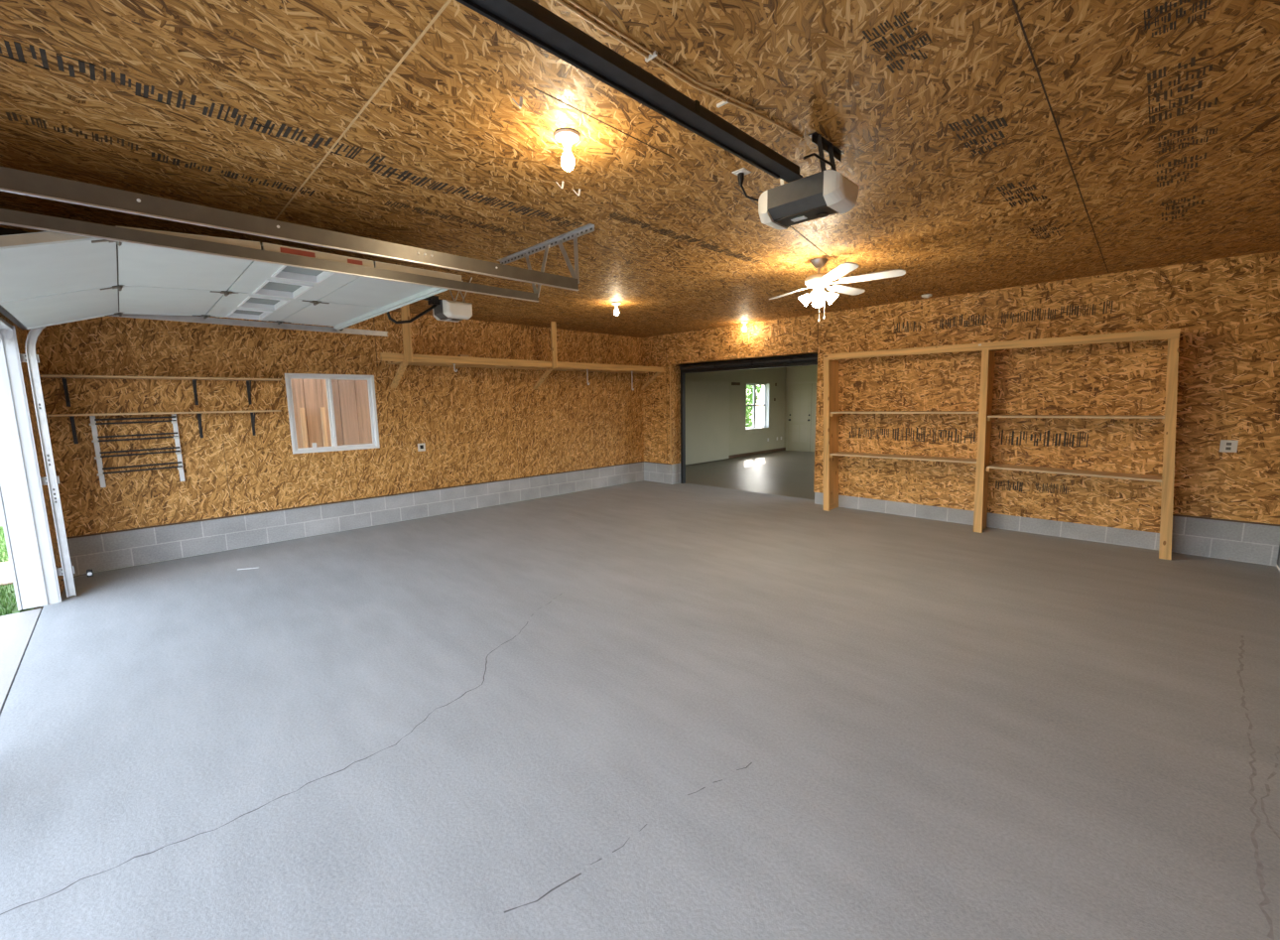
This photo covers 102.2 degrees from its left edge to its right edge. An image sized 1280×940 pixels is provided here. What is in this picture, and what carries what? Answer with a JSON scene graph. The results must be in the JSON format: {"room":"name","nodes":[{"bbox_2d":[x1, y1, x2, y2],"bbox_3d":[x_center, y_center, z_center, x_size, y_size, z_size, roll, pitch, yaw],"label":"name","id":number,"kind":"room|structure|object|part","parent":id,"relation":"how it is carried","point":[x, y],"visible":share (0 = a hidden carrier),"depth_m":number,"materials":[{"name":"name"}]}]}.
{"room":"garage","nodes":[
{"label":"garage","id":0,"kind":"room"},
{"bbox_2d":[0,312,64,596],"bbox_3d":[-2.858,-0.018,1.935,0.210,2.971,8.887,-8,11,-44],"label":"wall","id":1,"kind":"structure","parent":0,"point":[21,334],"depth_m":4.66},
{"bbox_2d":[0,609,42,715],"bbox_3d":[-2.479,1.603,1.803,0.015,0.180,7.597,-8,11,-44],"label":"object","id":2,"kind":"structure","parent":1,"relation":"attached to","point":[41,609],"depth_m":3.45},
{"bbox_2d":[0,316,61,610],"bbox_3d":[-4.140,0.090,3.168,0.347,2.470,3.380,-8,11,-44],"label":"door frame","id":3,"kind":"structure","parent":1,"relation":"in","point":[11,506],"depth_m":4.34,"materials":[{"name":"white paint"}]},
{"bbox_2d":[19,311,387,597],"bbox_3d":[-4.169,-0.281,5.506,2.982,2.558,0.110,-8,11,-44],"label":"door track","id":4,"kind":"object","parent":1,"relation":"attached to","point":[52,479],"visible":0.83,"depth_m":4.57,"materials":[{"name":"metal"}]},
{"bbox_2d":[61,568,93,580],"bbox_3d":[-5.150,0.974,4.737,0.078,0.065,0.240,0,8,8],"label":"sensor","id":5,"kind":"object","parent":4,"relation":"attached to","point":[89,573],"visible":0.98,"depth_m":4.79,"materials":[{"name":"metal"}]},
{"bbox_2d":[25,311,643,536],"bbox_3d":[-2.824,-1.037,8.061,8.610,2.571,0.152,-8,11,-44],"label":"wall","id":6,"kind":"structure","parent":0,"point":[475,425],"depth_m":6.46,"materials":[{"name":"brown wood"}]},
{"bbox_2d":[89,413,184,487],"bbox_3d":[-5.326,-0.211,5.487,0.666,0.741,0.075,-8,11,-44],"label":"rack","id":7,"kind":"object","parent":6,"relation":"attached to","point":[93,420],"visible":1,"depth_m":5.43,"materials":[{"name":"white plastic"}]},
{"bbox_3d":[-5.304,-0.543,5.440,0.615,0.028,0.018,-8,11,-44],"label":"rod","id":8,"kind":"part","parent":7,"relation":"part of","materials":[{"name":"grey metal"}]},
{"bbox_3d":[-5.303,-0.503,5.446,0.615,0.028,0.018,-8,11,-44],"label":"rod","id":9,"kind":"part","parent":7,"relation":"part of","materials":[{"name":"grey metal"}]},
{"bbox_3d":[-5.301,-0.369,5.463,0.615,0.028,0.018,-8,11,-44],"label":"rod","id":10,"kind":"part","parent":7,"relation":"part of","materials":[{"name":"grey metal"}]},
{"bbox_3d":[-5.301,-0.330,5.469,0.615,0.028,0.018,-8,11,-44],"label":"rod","id":11,"kind":"part","parent":7,"relation":"part of","materials":[{"name":"grey metal"}]},
{"bbox_3d":[-5.299,-0.211,5.485,0.615,0.028,0.018,-8,11,-44],"label":"rod","id":12,"kind":"part","parent":7,"relation":"part of","materials":[{"name":"grey metal"}]},
{"bbox_3d":[-5.298,-0.171,5.490,0.615,0.028,0.018,-8,11,-44],"label":"rod","id":13,"kind":"part","parent":7,"relation":"part of","materials":[{"name":"grey metal"}]},
{"bbox_3d":[-5.296,-0.047,5.506,0.615,0.028,0.018,-8,11,-44],"label":"rod","id":14,"kind":"part","parent":7,"relation":"part of","materials":[{"name":"grey metal"}]},
{"bbox_3d":[-5.295,-0.003,5.512,0.615,0.028,0.018,-8,11,-44],"label":"rod","id":15,"kind":"part","parent":7,"relation":"part of","materials":[{"name":"grey metal"}]},
{"bbox_2d":[39,374,281,406],"bbox_3d":[-5.025,-0.849,5.574,1.920,0.300,0.269,-8,11,-44],"label":"wall shelf","id":16,"kind":"object","parent":6,"relation":"attached to","point":[64,377],"visible":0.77,"depth_m":5.42,"materials":[{"name":"brown wood"}]},
{"bbox_2d":[46,409,281,443],"bbox_3d":[-5.034,-0.479,5.609,1.880,0.300,0.269,-8,11,-44],"label":"wall shelf","id":17,"kind":"object","parent":6,"relation":"attached to","point":[70,416],"visible":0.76,"depth_m":5.46,"materials":[{"name":"brown wood"}]},
{"bbox_2d":[274,365,386,461],"bbox_3d":[-4.013,-0.751,6.786,1.205,1.183,0.012,-8,11,-44],"label":"trim","id":18,"kind":"structure","parent":6,"relation":"attached to","point":[280,370],"depth_m":6.67,"materials":[{"name":"brown wood"}]},
{"bbox_2d":[284,373,380,453],"bbox_3d":[-4.044,-0.755,6.820,1.030,1.003,0.120,-8,11,-44],"label":"window","id":19,"kind":"structure","parent":6,"relation":"in","point":[370,378],"depth_m":6.78,"materials":[{"name":"white plastic"}]},
{"bbox_3d":[-4.199,-0.727,6.632,0.476,0.935,0.030,-8,11,-44],"label":"sash","id":20,"kind":"part","parent":19,"relation":"part of","materials":[{"name":"white plastic"}]},
{"bbox_3d":[-3.908,-0.779,6.983,0.536,0.935,0.030,-8,11,-44],"label":"sash","id":21,"kind":"part","parent":19,"relation":"part of","materials":[{"name":"white plastic"}]},
{"bbox_2d":[66,461,643,538],"bbox_3d":[-2.850,0.255,8.072,8.300,0.017,0.012,-8,11,-44],"label":"trim","id":22,"kind":"structure","parent":6,"relation":"attached to","point":[638,461],"depth_m":6.64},
{"bbox_2d":[67,462,643,575],"bbox_3d":[-2.806,0.435,8.262,8.610,0.400,0.138,-8,11,-44],"label":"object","id":23,"kind":"structure","parent":6,"relation":"attached to","point":[117,550],"depth_m":6.69,"materials":[{"name":"grey concrete"}]},
{"bbox_2d":[417,443,425,451],"bbox_3d":[-3.225,-0.334,7.627,0.110,0.115,0.012,-8,11,-44],"label":"wall outlet","id":24,"kind":"object","parent":6,"relation":"attached to","point":[421,447],"visible":1,"depth_m":7.62,"materials":[{"name":"white plastic"}]},
{"bbox_2d":[0,450,1279,939],"bbox_3d":[2.486,0.652,8.092,16.000,0.151,9.587,-8,11,-44],"label":"floor","id":25,"kind":"structure","parent":0,"point":[643,709],"depth_m":2.63,"materials":[{"name":"grey concrete"}]},
{"bbox_2d":[685,380,729,465],"bbox_3d":[1.271,-1.221,13.374,3.350,2.155,0.129,-8,11,-44],"label":"wall","id":26,"kind":"structure","parent":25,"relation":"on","point":[706,402],"depth_m":13.79,"materials":[{"name":"grey paint"}]},
{"bbox_2d":[823,328,1180,559],"bbox_3d":[4.168,-0.410,6.526,0.382,2.318,3.758,-8,11,-44],"label":"shelving","id":27,"kind":"object","parent":25,"relation":"on","point":[832,453],"visible":1,"depth_m":6.24,"materials":[{"name":"brown wood"}]},
{"bbox_3d":[2.780,-0.500,7.680,0.040,2.235,0.160,-8,11,-44],"label":"post","id":28,"kind":"part","parent":27,"relation":"part of","materials":[{"name":"brown wood"}]},
{"bbox_3d":[2.920,0.552,7.895,0.238,0.088,0.040,-8,11,-44],"label":"foot rail","id":29,"kind":"part","parent":27,"relation":"part of","materials":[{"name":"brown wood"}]},
{"bbox_3d":[2.997,-0.533,7.897,0.098,2.235,0.115,-8,11,-44],"label":"wall post","id":30,"kind":"part","parent":27,"relation":"part of","materials":[{"name":"brown wood"}]},
{"bbox_3d":[4.172,-0.330,6.295,0.040,2.220,0.132,-8,11,-44],"label":"post","id":31,"kind":"part","parent":27,"relation":"part of","materials":[{"name":"brown wood"}]},
{"bbox_3d":[4.387,-0.363,6.514,0.098,2.220,0.091,-8,11,-44],"label":"wall post","id":32,"kind":"part","parent":27,"relation":"part of","materials":[{"name":"brown wood"}]},
{"bbox_3d":[5.304,-0.190,5.168,0.040,2.205,0.208,-8,11,-44],"label":"post","id":33,"kind":"part","parent":27,"relation":"part of","materials":[{"name":"brown wood"}]},
{"bbox_2d":[0,0,1279,337],"bbox_3d":[0.165,-1.997,4.738,8.820,0.122,8.787,-8,11,-44],"label":"ceiling","id":34,"kind":"structure","parent":0,"point":[986,145],"depth_m":2.51,"materials":[{"name":"brown wood"}]},
{"bbox_2d":[0,227,472,323],"bbox_3d":[-2.947,-1.577,4.355,3.152,0.523,0.360,-8,11,-44],"label":"garage door opener","id":35,"kind":"object","parent":34,"relation":"hanging from","point":[443,310],"visible":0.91,"depth_m":5.19,"materials":[{"name":"grey plastic"}]},
{"bbox_3d":[-2.224,-1.560,5.082,0.533,0.274,0.100,-8,11,-44],"label":"door arm","id":36,"kind":"part","parent":35,"relation":"part of","materials":[{"name":"black metal"}]},
{"bbox_3d":[-1.943,-1.568,5.364,0.184,0.006,0.202,-8,11,-44],"label":"panel","id":37,"kind":"part","parent":35,"relation":"part of","materials":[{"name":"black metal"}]},
{"bbox_2d":[512,96,522,108],"bbox_3d":[-0.523,-1.574,2.211,0.052,0.040,0.019,2,8,18],"label":"clip","id":38,"kind":"object","parent":34,"relation":"attached to","point":[521,97],"visible":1,"depth_m":2.21,"materials":[{"name":"white plastic"}]},
{"bbox_2d":[380,304,663,389],"bbox_3d":[-1.609,-1.893,8.619,5.328,1.057,0.638,-8,11,-44],"label":"shelf","id":39,"kind":"object","parent":34,"relation":"hanging from","point":[406,358],"visible":0.92,"depth_m":7.92,"materials":[{"name":"brown wood"}]},
{"bbox_3d":[-3.052,-1.785,6.756,0.100,0.735,0.038,-8,11,-44],"label":"post","id":40,"kind":"part","parent":39,"relation":"part of","materials":[{"name":"brown wood"}]},
{"bbox_3d":[-1.396,-2.029,8.391,0.085,0.735,0.038,-8,11,-44],"label":"post","id":41,"kind":"part","parent":39,"relation":"part of","materials":[{"name":"brown wood"}]},
{"bbox_2d":[496,223,594,297],"bbox_3d":[-0.831,-1.644,4.268,0.073,0.427,1.340,-8,11,-44],"label":"hanger","id":42,"kind":"object","parent":34,"relation":"attached to","point":[574,234],"visible":0.98,"depth_m":4.10,"materials":[{"name":"metal"}]},
{"bbox_2d":[0,208,538,301],"bbox_3d":[-1.993,-0.023,3.313,3.278,2.560,0.041,-8,11,-44],"label":"door track","id":43,"kind":"object","parent":42,"relation":"hanging from","point":[11,217],"visible":1,"depth_m":2.86,"materials":[{"name":"metal"}]},
{"bbox_2d":[0,225,461,331],"bbox_3d":[-3.227,-1.309,4.085,2.479,0.286,3.040,-8,11,-44],"label":"door","id":44,"kind":"structure","parent":43,"relation":"attached to","point":[48,278],"depth_m":3.64,"materials":[{"name":"white paint"}]},
{"bbox_3d":[-3.879,-1.196,3.443,0.571,0.233,2.970,-8,11,-44],"label":"door","id":45,"kind":"part","parent":44,"relation":"part of","materials":[{"name":"white paint"}]},
{"bbox_3d":[-3.463,-1.372,3.839,0.599,0.089,2.970,-8,11,-44],"label":"door","id":46,"kind":"part","parent":44,"relation":"part of","materials":[{"name":"white paint"}]},
{"bbox_3d":[-3.824,-1.562,5.039,0.260,0.005,0.562,-8,11,-44],"label":"pane","id":47,"kind":"part","parent":44,"relation":"part of","materials":[{"name":"grey glass"}]},
{"bbox_3d":[-3.299,-1.501,4.517,0.260,0.005,0.562,-8,11,-44],"label":"pane","id":48,"kind":"part","parent":44,"relation":"part of","materials":[{"name":"grey glass"}]},
{"bbox_3d":[-2.775,-1.439,3.995,0.260,0.005,0.562,-8,11,-44],"label":"pane","id":49,"kind":"part","parent":44,"relation":"part of","materials":[{"name":"grey glass"}]},
{"bbox_3d":[-2.251,-1.378,3.472,0.260,0.005,0.562,-8,11,-44],"label":"pane","id":50,"kind":"part","parent":44,"relation":"part of","materials":[{"name":"grey glass"}]},
{"bbox_3d":[-2.597,-1.519,4.692,0.607,0.050,2.970,-8,11,-44],"label":"door","id":51,"kind":"part","parent":44,"relation":"part of","materials":[{"name":"white paint"}]},
{"bbox_2d":[0,166,578,290],"bbox_3d":[-1.608,0.014,2.914,3.258,2.580,0.041,-8,11,-44],"label":"door track","id":52,"kind":"object","parent":42,"relation":"hanging from","point":[13,181],"visible":1,"depth_m":2.46,"materials":[{"name":"metal"}]},
{"bbox_2d":[553,128,580,171],"bbox_3d":[-0.354,-1.551,2.525,0.129,0.165,0.129,-8,11,-44],"label":"light","id":53,"kind":"object","parent":34,"relation":"attached to","point":[567,137],"visible":1,"depth_m":2.50,"materials":[{"name":"white glass"}]},
{"bbox_2d":[563,143,571,150],"bbox_3d":[-0.354,-1.571,2.522,0.038,0.026,0.038,-8,11,-44],"label":"bulb","id":54,"kind":"object","parent":53,"relation":"attached to","point":[567,147],"depth_m":2.51,"materials":[{"name":"white glass"}]},
{"bbox_3d":[-0.353,-1.514,2.530,0.066,0.089,0.066,-8,11,-44],"label":"bulb","id":55,"kind":"part","parent":53,"relation":"part of","materials":[{"name":"white glass"}]},
{"bbox_2d":[611,301,621,315],"bbox_3d":[-0.313,-2.126,6.829,0.129,0.165,0.129,-8,11,-44],"label":"light","id":56,"kind":"object","parent":34,"relation":"attached to","point":[615,304],"visible":1,"depth_m":6.80,"materials":[{"name":"white glass"}]},
{"bbox_2d":[455,0,858,229],"bbox_3d":[-0.116,-1.302,1.599,3.350,0.401,0.440,-8,11,-44],"label":"garage door opener","id":57,"kind":"object","parent":34,"relation":"hanging from","point":[826,192],"visible":1,"depth_m":1.89,"materials":[{"name":"grey plastic"}]},
{"bbox_3d":[-0.282,-1.250,1.438,2.880,0.054,0.076,-8,11,-44],"label":"rail","id":58,"kind":"part","parent":57,"relation":"part of","materials":[{"name":"grey metal"}]},
{"bbox_3d":[0.818,-1.250,2.542,0.124,0.006,0.282,-8,11,-44],"label":"panel","id":59,"kind":"part","parent":57,"relation":"part of","materials":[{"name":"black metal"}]},
{"bbox_2d":[554,0,803,138],"bbox_3d":[-0.312,-1.505,1.589,3.002,0.014,0.112,-8,10,-43],"label":"wire","id":60,"kind":"object","parent":34,"relation":"attached to","point":[653,55],"visible":1,"depth_m":1.98,"materials":[{"name":"white plastic"}]},
{"bbox_2d":[732,167,751,175],"bbox_3d":[0.582,-1.702,2.957,0.080,0.009,0.080,-8,11,-44],"label":"outlet","id":61,"kind":"object","parent":34,"relation":"attached to","point":[743,170],"visible":0.81,"depth_m":2.94,"materials":[{"name":"white plastic"}]},
{"bbox_2d":[737,172,758,201],"bbox_3d":[0.707,-1.569,2.874,0.168,0.237,0.332,-5,8,-26],"label":"power cord","id":62,"kind":"object","parent":61,"relation":"attached to","point":[740,177],"visible":0.64,"depth_m":2.96,"materials":[{"name":"black rubber"}]},
{"bbox_3d":[0.714,-1.540,2.871,0.162,0.181,0.321,-4,8,-24],"label":"cord","id":63,"kind":"part","parent":62,"relation":"part of","materials":[{"name":"black metal"}]},
{"bbox_2d":[740,321,748,331],"bbox_3d":[1.754,-2.403,8.665,0.129,0.165,0.129,-8,11,-44],"label":"light","id":64,"kind":"object","parent":34,"relation":"attached to","point":[743,322],"visible":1,"depth_m":8.64,"materials":[{"name":"white ceramic"}]},
{"bbox_2d":[734,186,829,256],"bbox_3d":[1.163,-1.845,3.951,0.029,0.008,1.986,5,9,36],"label":"wire","id":65,"kind":"object","parent":34,"relation":"attached to","point":[734,187],"visible":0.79,"depth_m":4.04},
{"bbox_2d":[768,257,905,321],"bbox_3d":[1.943,-1.706,4.957,0.861,0.571,1.478,-2,8,-11],"label":"ceiling fan","id":66,"kind":"object","parent":34,"relation":"hanging from","point":[819,281],"visible":1,"depth_m":4.81,"materials":[{"name":"metal"}]},
{"bbox_3d":[1.525,-1.818,5.336,0.135,0.036,0.545,-4,8,-21],"label":"blade","id":67,"kind":"part","parent":66,"relation":"part of","materials":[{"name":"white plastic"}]},
{"bbox_3d":[1.573,-1.627,4.955,0.109,0.114,0.114,-8,11,-44],"label":"lamp shade","id":68,"kind":"part","parent":66,"relation":"part of","materials":[{"name":"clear glass"}]},
{"bbox_3d":[1.658,-1.607,4.795,0.114,0.114,0.110,-8,11,-44],"label":"lamp shade","id":69,"kind":"part","parent":66,"relation":"part of","materials":[{"name":"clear glass"}]},
{"bbox_3d":[1.735,-1.641,5.039,0.114,0.114,0.109,-8,11,-44],"label":"lamp shade","id":70,"kind":"part","parent":66,"relation":"part of","materials":[{"name":"white glass"}]},
{"bbox_3d":[1.707,-1.732,4.716,0.078,0.020,0.209,0,8,8],"label":"blade arm","id":71,"kind":"part","parent":66,"relation":"part of","materials":[{"name":"white metal"}]},
{"bbox_3d":[1.845,-1.772,5.005,0.210,0.020,0.078,-8,11,-44],"label":"blade arm","id":72,"kind":"part","parent":66,"relation":"part of","materials":[{"name":"white metal"}]},
{"bbox_3d":[1.820,-1.621,4.878,0.110,0.114,0.114,-8,11,-44],"label":"lamp shade","id":73,"kind":"part","parent":66,"relation":"part of","materials":[{"name":"white glass"}]},
{"bbox_3d":[1.847,-1.744,4.795,0.078,0.020,0.210,-8,11,-44],"label":"blade arm","id":74,"kind":"part","parent":66,"relation":"part of","materials":[{"name":"white metal"}]},
{"bbox_3d":[1.711,-1.700,4.430,0.135,0.036,0.545,-1,8,-2],"label":"blade","id":75,"kind":"part","parent":66,"relation":"part of","materials":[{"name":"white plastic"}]},
{"bbox_3d":[2.071,-1.805,5.180,0.545,0.036,0.135,-7,9,-36],"label":"blade","id":76,"kind":"part","parent":66,"relation":"part of","materials":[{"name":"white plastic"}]},
{"bbox_3d":[2.077,-1.731,4.623,0.545,0.036,0.135,5,9,36],"label":"blade","id":77,"kind":"part","parent":66,"relation":"part of","materials":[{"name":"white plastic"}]},
{"bbox_2d":[921,293,932,298],"bbox_3d":[3.680,-2.223,6.625,0.124,0.041,0.124,-8,11,-44],"label":"smoke detector","id":78,"kind":"object","parent":34,"relation":"attached to","point":[926,296],"visible":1,"depth_m":6.59,"materials":[{"name":"white plastic"}]},
{"bbox_2d":[685,367,785,462],"bbox_3d":[2.106,-1.626,14.365,7.300,2.720,0.150,-8,11,-44],"label":"wall","id":79,"kind":"structure","parent":0,"point":[741,440],"depth_m":15.48,"materials":[{"name":"beige paint"}]},
{"bbox_2d":[725,447,784,459],"bbox_3d":[3.603,-0.524,15.881,3.289,0.090,0.015,-8,11,-44],"label":"baseboard","id":80,"kind":"structure","parent":79,"relation":"attached to","point":[780,448],"depth_m":15.80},
{"bbox_2d":[746,383,769,429],"bbox_3d":[3.534,-1.949,15.754,1.270,1.370,0.180,-8,11,-44],"label":"window","id":81,"kind":"structure","parent":79,"relation":"in","point":[766,386],"depth_m":16.09,"materials":[{"name":"white paint"}]},
{"bbox_2d":[783,365,817,451],"bbox_3d":[6.985,-1.751,14.734,0.150,2.720,6.500,-8,11,-44],"label":"wall","id":82,"kind":"structure","parent":0,"point":[806,372],"depth_m":16.40,"materials":[{"name":"beige paint"}]},
{"bbox_2d":[785,381,816,451],"bbox_3d":[5.368,-1.666,16.214,0.088,2.210,1.710,-8,11,-44],"label":"door","id":83,"kind":"structure","parent":82,"relation":"in","point":[801,398],"depth_m":16.46,"materials":[{"name":"grey metal"}]},
{"bbox_3d":[5.108,-1.720,16.501,0.004,1.650,0.500,-8,11,-44],"label":"panel","id":84,"kind":"part","parent":83,"relation":"part of","materials":[{"name":"beige paint"}]},
{"bbox_3d":[5.645,-1.657,15.967,0.004,1.650,0.500,-8,11,-44],"label":"panel","id":85,"kind":"part","parent":83,"relation":"part of","materials":[{"name":"beige paint"}]},
{"bbox_2d":[641,250,1279,532],"bbox_3d":[3.201,-1.004,7.904,0.306,2.781,8.587,-8,11,-44],"label":"wall","id":86,"kind":"structure","parent":0,"point":[1226,311],"depth_m":5.99,"materials":[{"name":"brown wood"}]},
{"bbox_2d":[669,365,671,464],"bbox_3d":[0.610,-1.091,10.302,0.006,1.960,0.030,-8,11,-44],"label":"trim","id":87,"kind":"structure","parent":86,"relation":"attached to","point":[670,365],"depth_m":10.33,"materials":[{"name":"brown wood"}]},
{"bbox_2d":[671,463,680,484],"bbox_3d":[0.751,0.073,10.559,0.288,0.400,0.012,-8,11,-44],"label":"trim","id":88,"kind":"structure","parent":86,"relation":"attached to","point":[676,468],"depth_m":10.54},
{"bbox_2d":[670,351,818,492],"bbox_3d":[1.811,-0.883,9.335,0.300,2.205,3.060,-8,11,-44],"label":"trim","id":89,"kind":"structure","parent":86,"relation":"attached to","point":[675,368],"depth_m":10.37,"materials":[{"name":"brown wood"}]},
{"bbox_2d":[678,353,817,483],"bbox_3d":[1.847,-0.793,9.382,0.182,2.393,3.040,-8,11,-44],"label":"frame","id":90,"kind":"object","parent":86,"relation":"attached to","point":[801,359],"visible":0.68,"depth_m":9.45,"materials":[{"name":"black metal"}]},
{"bbox_2d":[643,462,1279,565],"bbox_3d":[3.225,0.363,8.096,0.288,0.400,8.599,-8,11,-44],"label":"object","id":91,"kind":"structure","parent":86,"relation":"attached to","point":[1227,540],"depth_m":5.72,"materials":[{"name":"grey concrete"}]},
{"bbox_2d":[643,461,1279,525],"bbox_3d":[3.111,0.178,7.952,0.012,0.017,8.587,-8,11,-44],"label":"trim","id":92,"kind":"structure","parent":86,"relation":"attached to","point":[644,461],"depth_m":5.21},
{"bbox_2d":[1219,439,1238,452],"bbox_3d":[5.843,-0.235,5.124,0.009,0.120,0.115,-8,11,-44],"label":"wall outlet","id":93,"kind":"object","parent":86,"relation":"attached to","point":[1226,446],"visible":1,"depth_m":5.12,"materials":[{"name":"white plastic"}]},
{"bbox_3d":[3.345,-0.314,1.917,8.610,2.571,0.150,-8,11,-44],"label":"wall","id":94,"kind":"structure","parent":0,"visible":0},
{"bbox_2d":[1277,544,1279,568],"bbox_3d":[3.372,1.159,2.109,8.610,0.400,0.138,-8,11,-44],"label":"baseboard","id":95,"kind":"structure","parent":94,"relation":"attached to","point":[1278,558],"depth_m":5.01,"materials":[{"name":"grey concrete"}]},
{"label":"outside","id":96,"kind":"structure","parent":0,"visible":0},
{"bbox_2d":[0,608,41,710],"bbox_3d":[-3.433,2.058,-1.529,6.085,0.188,11.010,-8,11,-44],"label":"driveway","id":97,"kind":"structure","parent":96,"point":[16,629],"depth_m":3.82,"materials":[{"name":"concrete"}]},
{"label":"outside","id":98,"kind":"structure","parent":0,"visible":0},
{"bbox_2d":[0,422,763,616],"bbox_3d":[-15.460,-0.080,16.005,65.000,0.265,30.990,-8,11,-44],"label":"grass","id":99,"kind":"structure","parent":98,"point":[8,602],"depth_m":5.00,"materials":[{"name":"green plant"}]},
{"bbox_2d":[290,378,372,448],"bbox_3d":[-4.575,-1.287,8.158,5.500,4.005,0.100,-8,11,-44],"label":"window pane","id":100,"kind":"object","parent":99,"relation":"on","point":[350,397],"visible":0.14,"depth_m":7.99,"materials":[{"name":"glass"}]},
{"bbox_2d":[746,395,752,427],"bbox_3d":[3.179,-1.876,18.468,1.788,2.218,1.815,-8,11,-44],"label":"shrub","id":101,"kind":"object","parent":99,"relation":"on","point":[748,419],"visible":0.06,"depth_m":18.15,"materials":[{"name":"green plant"}]},
{"bbox_2d":[746,384,763,411],"bbox_3d":[3.749,-2.573,19.752,1.873,3.242,1.910,-8,11,-44],"label":"shrub","id":102,"kind":"object","parent":99,"relation":"on","point":[749,387],"visible":0.09,"depth_m":19.45,"materials":[{"name":"green plant"}]},
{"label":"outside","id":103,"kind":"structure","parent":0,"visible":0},
{"bbox_2d":[0,561,12,585],"bbox_3d":[-17.817,2.792,-5.228,31.400,0.155,1.200,-8,11,-44],"label":"sidewalk","id":104,"kind":"structure","parent":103,"point":[5,570],"depth_m":5.50,"materials":[{"name":"white concrete"}]}
]}

